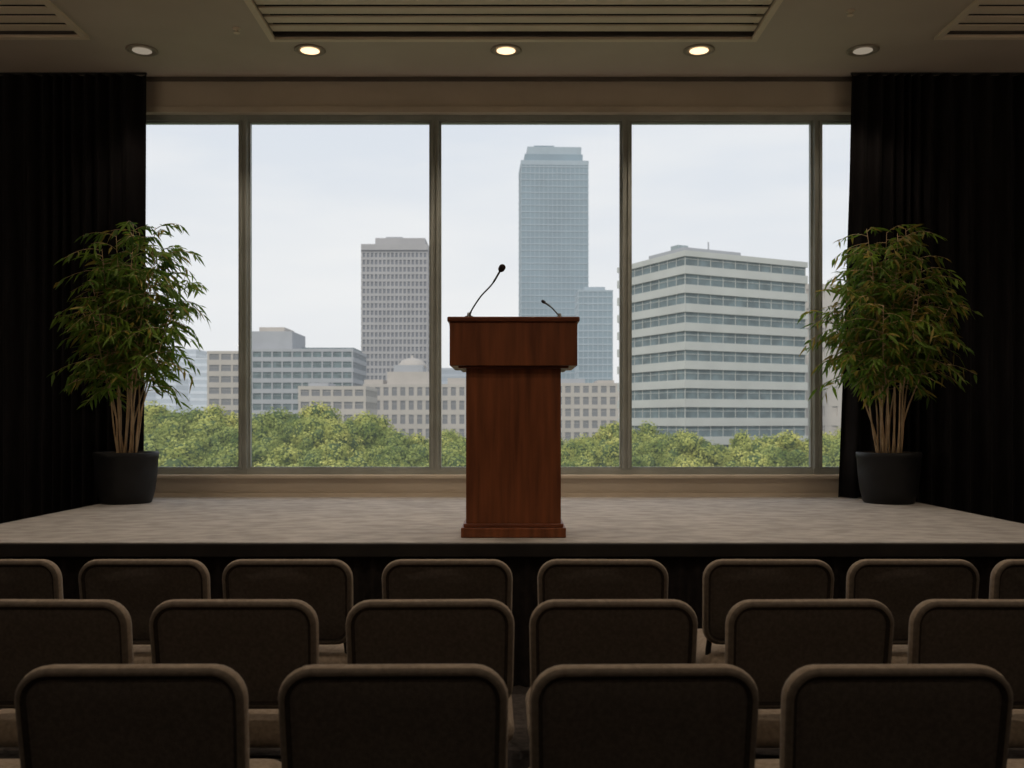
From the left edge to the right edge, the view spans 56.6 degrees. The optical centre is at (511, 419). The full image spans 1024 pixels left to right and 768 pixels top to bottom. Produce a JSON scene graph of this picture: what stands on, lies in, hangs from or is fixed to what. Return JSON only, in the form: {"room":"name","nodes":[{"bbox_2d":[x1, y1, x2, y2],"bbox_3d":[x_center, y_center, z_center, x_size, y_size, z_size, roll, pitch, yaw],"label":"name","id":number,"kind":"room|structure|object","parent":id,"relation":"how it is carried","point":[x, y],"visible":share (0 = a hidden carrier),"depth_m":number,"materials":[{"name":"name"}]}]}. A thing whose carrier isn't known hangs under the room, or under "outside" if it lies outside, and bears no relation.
{"room":"conference hall","nodes":[
{"label":"conference hall","id":0,"kind":"room"},
{"bbox_2d":[92,451,158,504],"bbox_3d":[-2.980,0.443,7.340,0.479,0.392,0.479,0,0,0],"label":"pot","id":1,"kind":"object","parent":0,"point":[121,477],"depth_m":7.16,"materials":[{"name":"ceramic"}]},
{"bbox_2d":[146,81,851,492],"bbox_3d":[0.000,-0.873,8.050,11.000,4.545,0.300,0,0,0],"label":"wall","id":2,"kind":"structure","parent":0,"point":[158,93],"depth_m":7.90,"materials":[{"name":"paint"}]},
{"bbox_2d":[153,493,837,496],"bbox_3d":[0.000,0.623,7.889,6.280,0.035,0.019,0,0,0],"label":"trim","id":3,"kind":"structure","parent":2,"relation":"attached to","point":[155,494],"depth_m":7.88,"materials":[{"name":"paint"}]},
{"bbox_2d":[157,475,838,478],"bbox_3d":[0.155,0.470,7.902,8.010,0.029,0.075,0,0,0],"label":"sill","id":4,"kind":"structure","parent":2,"relation":"attached to","point":[158,476],"depth_m":7.87,"materials":[{"name":"paint"}]},
{"bbox_2d":[146,115,850,473],"bbox_3d":[0.155,-1.048,7.978,8.010,3.005,0.116,0,0,0],"label":"frame","id":5,"kind":"object","parent":2,"relation":"attached to","point":[244,122],"visible":0.63,"depth_m":7.94,"materials":[{"name":"metal"}]},
{"bbox_2d":[146,107,850,112],"bbox_3d":[0.155,-2.575,7.889,8.110,0.050,0.022,0,0,0],"label":"trim","id":6,"kind":"structure","parent":2,"relation":"attached to","point":[148,109],"depth_m":7.88,"materials":[{"name":"paint"}]},
{"bbox_2d":[146,77,851,80],"bbox_3d":[0.000,-2.829,7.885,11.000,0.029,0.030,0,0,0],"label":"trim","id":7,"kind":"structure","parent":2,"relation":"attached to","point":[147,78],"depth_m":7.87,"materials":[{"name":"brown wood"}]},
{"bbox_2d":[0,0,1023,76],"bbox_3d":[0.000,-2.995,0.950,11.000,0.300,13.900,0,0,0],"label":"ceiling","id":8,"kind":"structure","parent":0,"point":[191,38],"depth_m":7.36,"materials":[{"name":"paint"}]},
{"bbox_2d":[0,0,89,39],"bbox_3d":[-4.185,-2.884,6.410,2.100,0.122,1.290,0,0,0],"label":"ceiling vent","id":9,"kind":"object","parent":8,"relation":"in","point":[59,23],"visible":0.92,"depth_m":6.84,"materials":[{"name":"metal"}]},
{"bbox_2d":[0,73,145,522],"bbox_3d":[-4.231,-0.717,7.777,2.478,4.217,0.116,0,0,0],"label":"curtain","id":10,"kind":"object","parent":8,"relation":"hanging from","point":[73,148],"visible":0.56,"depth_m":7.77,"materials":[{"name":"fabric"}]},
{"bbox_2d":[0,72,146,74],"bbox_3d":[-4.235,-2.835,7.777,2.490,0.016,0.015,0,0,0],"label":"rail","id":11,"kind":"object","parent":8,"relation":"attached to","point":[1,73],"depth_m":7.77,"materials":[{"name":"black metal"}]},
{"bbox_2d":[125,44,158,56],"bbox_3d":[-2.843,-2.838,7.300,0.240,0.014,0.240,0,0,0],"label":"recessed light","id":12,"kind":"object","parent":8,"relation":"in","point":[143,50],"visible":1,"depth_m":7.29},
{"bbox_2d":[232,27,240,33],"bbox_3d":[-2.000,-2.826,6.900,0.060,0.035,0.060,0,0,0],"label":"sprinkler head","id":13,"kind":"object","parent":8,"relation":"attached to","point":[236,29],"visible":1,"depth_m":6.89},
{"bbox_2d":[294,44,325,56],"bbox_3d":[-1.552,-2.838,7.300,0.240,0.014,0.240,0,0,0],"label":"recessed light","id":14,"kind":"object","parent":8,"relation":"in","point":[310,50],"visible":1,"depth_m":7.29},
{"bbox_2d":[490,44,521,56],"bbox_3d":[-0.046,-2.838,7.300,0.240,0.014,0.240,0,0,0],"label":"recessed light","id":15,"kind":"object","parent":8,"relation":"in","point":[504,50],"visible":1,"depth_m":7.29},
{"bbox_2d":[244,0,782,41],"bbox_3d":[0.010,-2.884,6.430,3.630,0.122,1.330,0,0,0],"label":"ceiling vent","id":16,"kind":"object","parent":8,"relation":"in","point":[286,28],"visible":1,"depth_m":6.76,"materials":[{"name":"metal"}]},
{"bbox_2d":[683,44,714,56],"bbox_3d":[1.437,-2.838,7.300,0.240,0.014,0.240,0,0,0],"label":"recessed light","id":17,"kind":"object","parent":8,"relation":"in","point":[696,50],"visible":1,"depth_m":7.29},
{"bbox_2d":[846,9,854,16],"bbox_3d":[2.350,-2.826,6.600,0.060,0.035,0.060,0,0,0],"label":"sprinkler head","id":18,"kind":"object","parent":8,"relation":"attached to","point":[849,11],"visible":1,"depth_m":6.59},
{"bbox_2d":[847,44,879,56],"bbox_3d":[2.697,-2.838,7.300,0.240,0.014,0.240,0,0,0],"label":"recessed light","id":19,"kind":"object","parent":8,"relation":"in","point":[861,50],"visible":1,"depth_m":7.29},
{"bbox_2d":[838,73,1023,522],"bbox_3d":[4.077,-0.717,7.773,2.787,4.217,0.115,0,0,0],"label":"curtain","id":20,"kind":"object","parent":8,"relation":"hanging from","point":[944,153],"visible":0.63,"depth_m":7.76,"materials":[{"name":"fabric"}]},
{"bbox_2d":[851,72,1023,74],"bbox_3d":[4.127,-2.835,7.777,2.705,0.016,0.015,0,0,0],"label":"rail","id":21,"kind":"object","parent":8,"relation":"attached to","point":[852,73],"depth_m":7.77,"materials":[{"name":"black metal"}]},
{"bbox_2d":[934,0,1023,39],"bbox_3d":[4.185,-2.884,6.410,2.100,0.122,1.290,0,0,0],"label":"ceiling vent","id":22,"kind":"object","parent":8,"relation":"in","point":[964,23],"visible":0.92,"depth_m":6.84,"materials":[{"name":"metal"}]},
{"bbox_2d":[0,685,1023,767],"bbox_3d":[0.000,1.450,1.000,11.400,0.100,14.400,0,0,0],"label":"floor","id":23,"kind":"structure","parent":0,"point":[519,746],"depth_m":4.04,"materials":[{"name":"carpet"}]},
{"bbox_2d":[0,759,20,767],"bbox_3d":[-1.396,0.968,2.335,0.510,0.864,0.562,0,0,0],"label":"banquet chair","id":24,"kind":"object","parent":23,"relation":"on","point":[4,763],"visible":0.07,"depth_m":2.48,"materials":[{"name":"fabric"}]},
{"bbox_2d":[0,559,62,598],"bbox_3d":[-1.990,0.968,3.915,0.510,0.864,0.562,0,0,0],"label":"banquet chair","id":25,"kind":"object","parent":23,"relation":"on","point":[19,578],"visible":0.14,"depth_m":3.65,"materials":[{"name":"fabric"}]},
{"bbox_2d":[0,599,133,746],"bbox_3d":[-1.385,0.968,3.095,0.510,0.864,0.562,0,0,1],"label":"banquet chair","id":26,"kind":"object","parent":23,"relation":"on","point":[34,633],"visible":0.3,"depth_m":2.84,"materials":[{"name":"fabric"}]},
{"bbox_2d":[78,559,210,663],"bbox_3d":[-1.414,0.968,3.915,0.510,0.864,0.562,0,0,1],"label":"banquet chair","id":27,"kind":"object","parent":23,"relation":"on","point":[140,585],"visible":0.3,"depth_m":3.65,"materials":[{"name":"fabric"}]},
{"bbox_2d":[14,664,281,767],"bbox_3d":[-0.836,0.968,2.335,0.510,0.864,0.562,0,0,-1],"label":"banquet chair","id":28,"kind":"object","parent":23,"relation":"on","point":[68,715],"visible":0.99,"depth_m":2.08,"materials":[{"name":"fabric"}]},
{"bbox_2d":[149,599,318,758],"bbox_3d":[-0.831,0.968,3.095,0.510,0.864,0.562,0,0,0],"label":"banquet chair","id":29,"kind":"object","parent":23,"relation":"on","point":[264,641],"visible":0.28,"depth_m":2.84,"materials":[{"name":"fabric"}]},
{"bbox_2d":[222,559,352,663],"bbox_3d":[-0.865,0.968,3.915,0.510,0.864,0.562,0,0,0],"label":"banquet chair","id":30,"kind":"object","parent":23,"relation":"on","point":[326,585],"visible":0.41,"depth_m":3.66,"materials":[{"name":"fabric"}]},
{"bbox_2d":[278,664,508,767],"bbox_3d":[-0.263,0.968,2.335,0.510,0.864,0.562,0,0,-1],"label":"banquet chair","id":31,"kind":"object","parent":23,"relation":"on","point":[331,715],"visible":1,"depth_m":2.08,"materials":[{"name":"fabric"}]},
{"bbox_2d":[346,599,514,767],"bbox_3d":[-0.250,0.968,3.095,0.510,0.864,0.562,0,0,-1],"label":"banquet chair","id":32,"kind":"object","parent":23,"relation":"on","point":[378,631],"visible":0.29,"depth_m":2.83,"materials":[{"name":"fabric"}]},
{"bbox_2d":[382,559,512,611],"bbox_3d":[-0.251,0.968,3.915,0.510,0.864,0.562,0,0,0],"label":"banquet chair","id":33,"kind":"object","parent":23,"relation":"on","point":[401,578],"visible":0.31,"depth_m":3.65,"materials":[{"name":"fabric"}]},
{"bbox_2d":[0,497,1023,686],"bbox_3d":[0.000,1.020,6.421,6.342,0.761,2.953,0,0,0],"label":"stage platform","id":34,"kind":"object","parent":23,"relation":"on","point":[685,535],"visible":0.42,"depth_m":5.17,"materials":[{"name":"carpet"}]},
{"bbox_2d":[47,221,210,504],"bbox_3d":[-2.962,-0.441,7.213,1.225,2.160,0.954,0,0,0],"label":"bamboo","id":35,"kind":"object","parent":34,"relation":"on","point":[122,476],"visible":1,"depth_m":7.23,"materials":[{"name":"plant"}]},
{"bbox_2d":[447,317,579,537],"bbox_3d":[0.008,0.041,5.373,0.714,1.196,0.523,0,0,0],"label":"lectern","id":36,"kind":"object","parent":34,"relation":"on","point":[513,367],"visible":1,"depth_m":5.18,"materials":[{"name":"brown wood"}]},
{"bbox_2d":[465,264,505,316],"bbox_3d":[-0.148,-0.705,5.200,0.227,0.296,0.052,0,0,0],"label":"gooseneck microphone","id":37,"kind":"object","parent":36,"relation":"on","point":[501,268],"visible":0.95,"depth_m":5.20,"materials":[{"name":"black metal"}]},
{"bbox_2d":[541,300,561,316],"bbox_3d":[0.228,-0.619,5.301,0.052,0.122,0.191,0,0,-29],"label":"gooseneck microphone","id":38,"kind":"object","parent":36,"relation":"on","point":[542,301],"visible":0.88,"depth_m":5.27,"materials":[{"name":"black metal"}]},
{"bbox_2d":[797,224,982,504],"bbox_3d":[2.910,-0.449,7.243,1.399,2.177,0.907,0,0,0],"label":"bamboo","id":39,"kind":"object","parent":34,"relation":"on","point":[885,477],"visible":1,"depth_m":7.22,"materials":[{"name":"plant"}]},
{"bbox_2d":[537,559,668,604],"bbox_3d":[0.356,0.968,3.915,0.510,0.864,0.562,0,0,1],"label":"banquet chair","id":40,"kind":"object","parent":23,"relation":"on","point":[556,578],"visible":0.22,"depth_m":3.65,"materials":[{"name":"fabric"}]},
{"bbox_2d":[525,599,697,737],"bbox_3d":[0.302,0.968,3.095,0.510,0.864,0.562,0,0,0],"label":"banquet chair","id":41,"kind":"object","parent":23,"relation":"on","point":[561,631],"visible":0.29,"depth_m":2.83,"materials":[{"name":"fabric"}]},
{"bbox_2d":[529,663,758,767],"bbox_3d":[0.284,0.968,2.335,0.510,0.864,0.562,0,0,-1],"label":"banquet chair","id":42,"kind":"object","parent":23,"relation":"on","point":[581,715],"visible":1,"depth_m":2.08,"materials":[{"name":"fabric"}]},
{"bbox_2d":[696,559,833,663],"bbox_3d":[0.991,0.968,3.915,0.510,0.864,0.562,0,0,1],"label":"banquet chair","id":43,"kind":"object","parent":23,"relation":"on","point":[726,583],"visible":0.39,"depth_m":3.66,"materials":[{"name":"fabric"}]},
{"bbox_2d":[725,599,893,758],"bbox_3d":[0.885,0.968,3.095,0.510,0.864,0.562,0,0,-1],"label":"banquet chair","id":44,"kind":"object","parent":23,"relation":"on","point":[768,639],"visible":0.36,"depth_m":2.84,"materials":[{"name":"fabric"}]},
{"bbox_2d":[755,664,1012,767],"bbox_3d":[0.840,0.968,2.335,0.510,0.864,0.562,0,0,-1],"label":"banquet chair","id":45,"kind":"object","parent":23,"relation":"on","point":[833,715],"visible":0.97,"depth_m":2.08,"materials":[{"name":"fabric"}]},
{"bbox_2d":[846,559,979,663],"bbox_3d":[1.548,0.968,3.915,0.510,0.864,0.562,0,0,1],"label":"banquet chair","id":46,"kind":"object","parent":23,"relation":"on","point":[900,585],"visible":0.23,"depth_m":3.65,"materials":[{"name":"fabric"}]},
{"bbox_2d":[907,599,1023,747],"bbox_3d":[1.450,0.968,3.095,0.510,0.864,0.562,0,0,1],"label":"banquet chair","id":47,"kind":"object","parent":23,"relation":"on","point":[987,632],"visible":0.27,"depth_m":2.84,"materials":[{"name":"fabric"}]},
{"bbox_2d":[989,559,1023,598],"bbox_3d":[2.092,0.968,3.915,0.510,0.864,0.562,0,0,-1],"label":"banquet chair","id":48,"kind":"object","parent":23,"relation":"on","point":[1007,576],"visible":0.23,"depth_m":3.65,"materials":[{"name":"fabric"}]},
{"bbox_2d":[1007,759,1023,767],"bbox_3d":[1.395,0.968,2.335,0.510,0.864,0.562,0,0,-1],"label":"banquet chair","id":49,"kind":"object","parent":23,"relation":"on","point":[1011,763],"visible":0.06,"depth_m":2.48,"materials":[{"name":"fabric"}]},
{"bbox_2d":[856,451,921,504],"bbox_3d":[2.910,0.443,7.340,0.479,0.392,0.479,0,0,0],"label":"pot","id":50,"kind":"object","parent":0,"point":[884,477],"depth_m":7.16,"materials":[{"name":"ceramic"}]},
{"label":"outside","id":51,"kind":"structure","parent":0,"visible":0},
{"bbox_3d":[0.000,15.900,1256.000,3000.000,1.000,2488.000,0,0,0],"label":"ground","id":52,"kind":"structure","parent":51,"visible":0},
{"bbox_2d":[144,391,155,406],"bbox_3d":[-281.895,-2.563,665.000,54.737,35.926,30.000,0,0,0],"label":"block","id":53,"kind":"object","parent":52,"relation":"on","point":[151,395],"visible":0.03,"depth_m":669.84,"materials":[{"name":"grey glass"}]},
{"bbox_2d":[145,367,188,414],"bbox_3d":[-283.421,-13.274,765.000,36.316,57.347,30.000,0,0,0],"label":"block","id":54,"kind":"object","parent":52,"relation":"on","point":[183,387],"visible":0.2,"depth_m":750.37,"materials":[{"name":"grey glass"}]},
{"bbox_2d":[174,349,206,411],"bbox_3d":[-275.368,-22.195,815.000,18.526,75.190,30.000,0,0,0],"label":"tower","id":55,"kind":"structure","parent":52,"relation":"on","point":[192,353],"depth_m":800.33,"materials":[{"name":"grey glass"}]},
{"bbox_2d":[190,358,206,411],"bbox_3d":[-225.474,-15.142,715.000,23.579,61.084,30.000,0,0,0],"label":"block","id":56,"kind":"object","parent":52,"relation":"on","point":[198,395],"visible":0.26,"depth_m":700.27,"materials":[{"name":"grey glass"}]},
{"bbox_2d":[207,351,237,419],"bbox_3d":[-99.347,-4.284,342.500,13.200,39.368,25.000,0,0,0],"label":"hotel building","id":57,"kind":"structure","parent":52,"relation":"on","point":[222,366],"depth_m":330.06,"materials":[{"name":"white concrete"}]},
{"bbox_2d":[252,327,366,417],"bbox_3d":[-73.295,-8.558,339.000,38.210,47.916,30.000,0,0,0],"label":"office block","id":58,"kind":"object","parent":52,"relation":"on","point":[281,361],"visible":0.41,"depth_m":324.39,"materials":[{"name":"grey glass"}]},
{"bbox_2d":[252,327,361,351],"bbox_3d":[-73.104,-28.366,340.500,36.300,8.300,21.000,0,0,0],"label":"plant","id":59,"kind":"object","parent":58,"relation":"on","point":[266,337],"depth_m":329.98,"materials":[{"name":"grey concrete"}]},
{"bbox_2d":[298,383,376,422],"bbox_3d":[-49.263,2.547,271.000,18.610,25.705,22.000,0,0,0],"label":"low office","id":60,"kind":"structure","parent":52,"relation":"on","point":[351,400],"depth_m":260.08,"materials":[{"name":"white concrete"}]},
{"bbox_2d":[308,383,335,385],"bbox_3d":[-53.916,-9.755,269.900,5.583,1.100,11.000,0,0,0],"label":"plant","id":61,"kind":"object","parent":60,"relation":"on","point":[309,384],"depth_m":264.37,"materials":[{"name":"grey concrete"}]},
{"bbox_2d":[361,237,428,380],"bbox_3d":[-53.184,-34.232,443.000,30.326,99.263,26.000,0,0,0],"label":"building","id":62,"kind":"structure","parent":52,"relation":"on","point":[394,270],"depth_m":430.06,"materials":[{"name":"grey concrete"}]},
{"bbox_2d":[375,237,427,243],"bbox_3d":[-50.910,-81.713,443.000,22.745,4.300,20.800,0,0,0],"label":"plant","id":63,"kind":"object","parent":62,"relation":"on","point":[388,240],"depth_m":432.59,"materials":[{"name":"concrete"}]},
{"bbox_2d":[363,365,465,439],"bbox_3d":[-30.474,-1.084,312.000,33.158,32.968,24.000,0,0,0],"label":"building","id":64,"kind":"structure","parent":52,"relation":"on","point":[403,398],"depth_m":300.38,"materials":[{"name":"beige concrete"}]},
{"bbox_2d":[398,355,425,367],"bbox_3d":[-32.526,-19.068,310.000,9.200,4.200,9.200,0,0,0],"label":"dome","id":65,"kind":"object","parent":64,"relation":"on","point":[409,361],"visible":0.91,"depth_m":306.98,"materials":[{"name":"beige stone"}]},
{"bbox_2d":[364,365,465,383],"bbox_3d":[-30.474,-14.418,310.800,33.158,6.300,16.800,0,0,0],"label":"plant","id":66,"kind":"object","parent":64,"relation":"on","point":[402,374],"depth_m":302.36,"materials":[{"name":"stone"}]},
{"bbox_2d":[442,368,465,383],"bbox_3d":[-32.632,-5.984,510.000,21.053,42.768,20.000,0,0,0],"label":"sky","id":67,"kind":"structure","parent":52,"relation":"on","point":[447,373],"depth_m":500.34,"materials":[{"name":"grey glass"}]},
{"bbox_2d":[144,400,840,466],"bbox_3d":[-2.298,6.111,109.119,183.178,18.612,85.444,0,0,0],"label":"trees","id":68,"kind":"object","parent":52,"relation":"on","point":[197,437],"visible":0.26,"depth_m":115.51,"materials":[{"name":"green plant"}]},
{"bbox_2d":[519,146,588,378],"bbox_3d":[27.366,-82.892,637.874,44.379,196.584,34.000,0,0,-2],"label":"skyscraper","id":69,"kind":"structure","parent":52,"relation":"on","point":[553,181],"depth_m":621.17,"materials":[{"name":"blue glass"}]},
{"bbox_2d":[524,146,582,160],"bbox_3d":[26.922,-175.384,637.856,38.166,11.600,27.200,0,0,-2],"label":"plant","id":70,"kind":"object","parent":69,"relation":"on","point":[536,152],"depth_m":624.66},
{"bbox_2d":[561,379,618,442],"bbox_3d":[21.895,0.718,331.000,28.295,29.363,22.000,0,0,0],"label":"stone building","id":71,"kind":"structure","parent":52,"relation":"on","point":[585,407],"depth_m":320.06,"materials":[{"name":"grey concrete"}]},
{"bbox_2d":[561,379,613,382],"bbox_3d":[25.432,-13.163,329.900,18.392,1.600,15.400,0,0,0],"label":"plant","id":72,"kind":"object","parent":71,"relation":"on","point":[562,380],"depth_m":322.18,"materials":[{"name":"grey concrete"}]},
{"bbox_2d":[575,287,612,382],"bbox_3d":[49.221,-31.866,572.500,20.632,94.532,25.000,0,0,0],"label":"glass office tower","id":73,"kind":"structure","parent":52,"relation":"on","point":[593,305],"depth_m":560.36,"materials":[{"name":"blue glass"}]},
{"bbox_2d":[583,287,604,289],"bbox_3d":[49.221,-77.832,572.500,12.379,2.600,15.000,0,0,0],"label":"plant","id":74,"kind":"object","parent":73,"relation":"on","point":[585,288],"depth_m":565.03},
{"bbox_2d":[617,242,807,449],"bbox_3d":[34.427,-7.021,164.515,25.800,44.842,19.500,0,0,-27],"label":"office building","id":75,"kind":"structure","parent":52,"relation":"on","point":[718,341],"depth_m":155.87,"materials":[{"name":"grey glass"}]},
{"bbox_2d":[649,242,740,258],"bbox_3d":[35.169,-28.092,161.613,21.930,2.700,9.750,0,0,-27],"label":"plant","id":76,"kind":"object","parent":75,"relation":"on","point":[676,248],"depth_m":155.19,"materials":[{"name":"grey concrete"}]},
{"bbox_2d":[806,284,844,438],"bbox_3d":[60.389,-5.542,195.000,9.000,41.884,20.000,0,0,0],"label":"apartment building","id":77,"kind":"structure","parent":52,"relation":"on","point":[831,409],"depth_m":185.06,"materials":[{"name":"beige concrete"}]}
]}

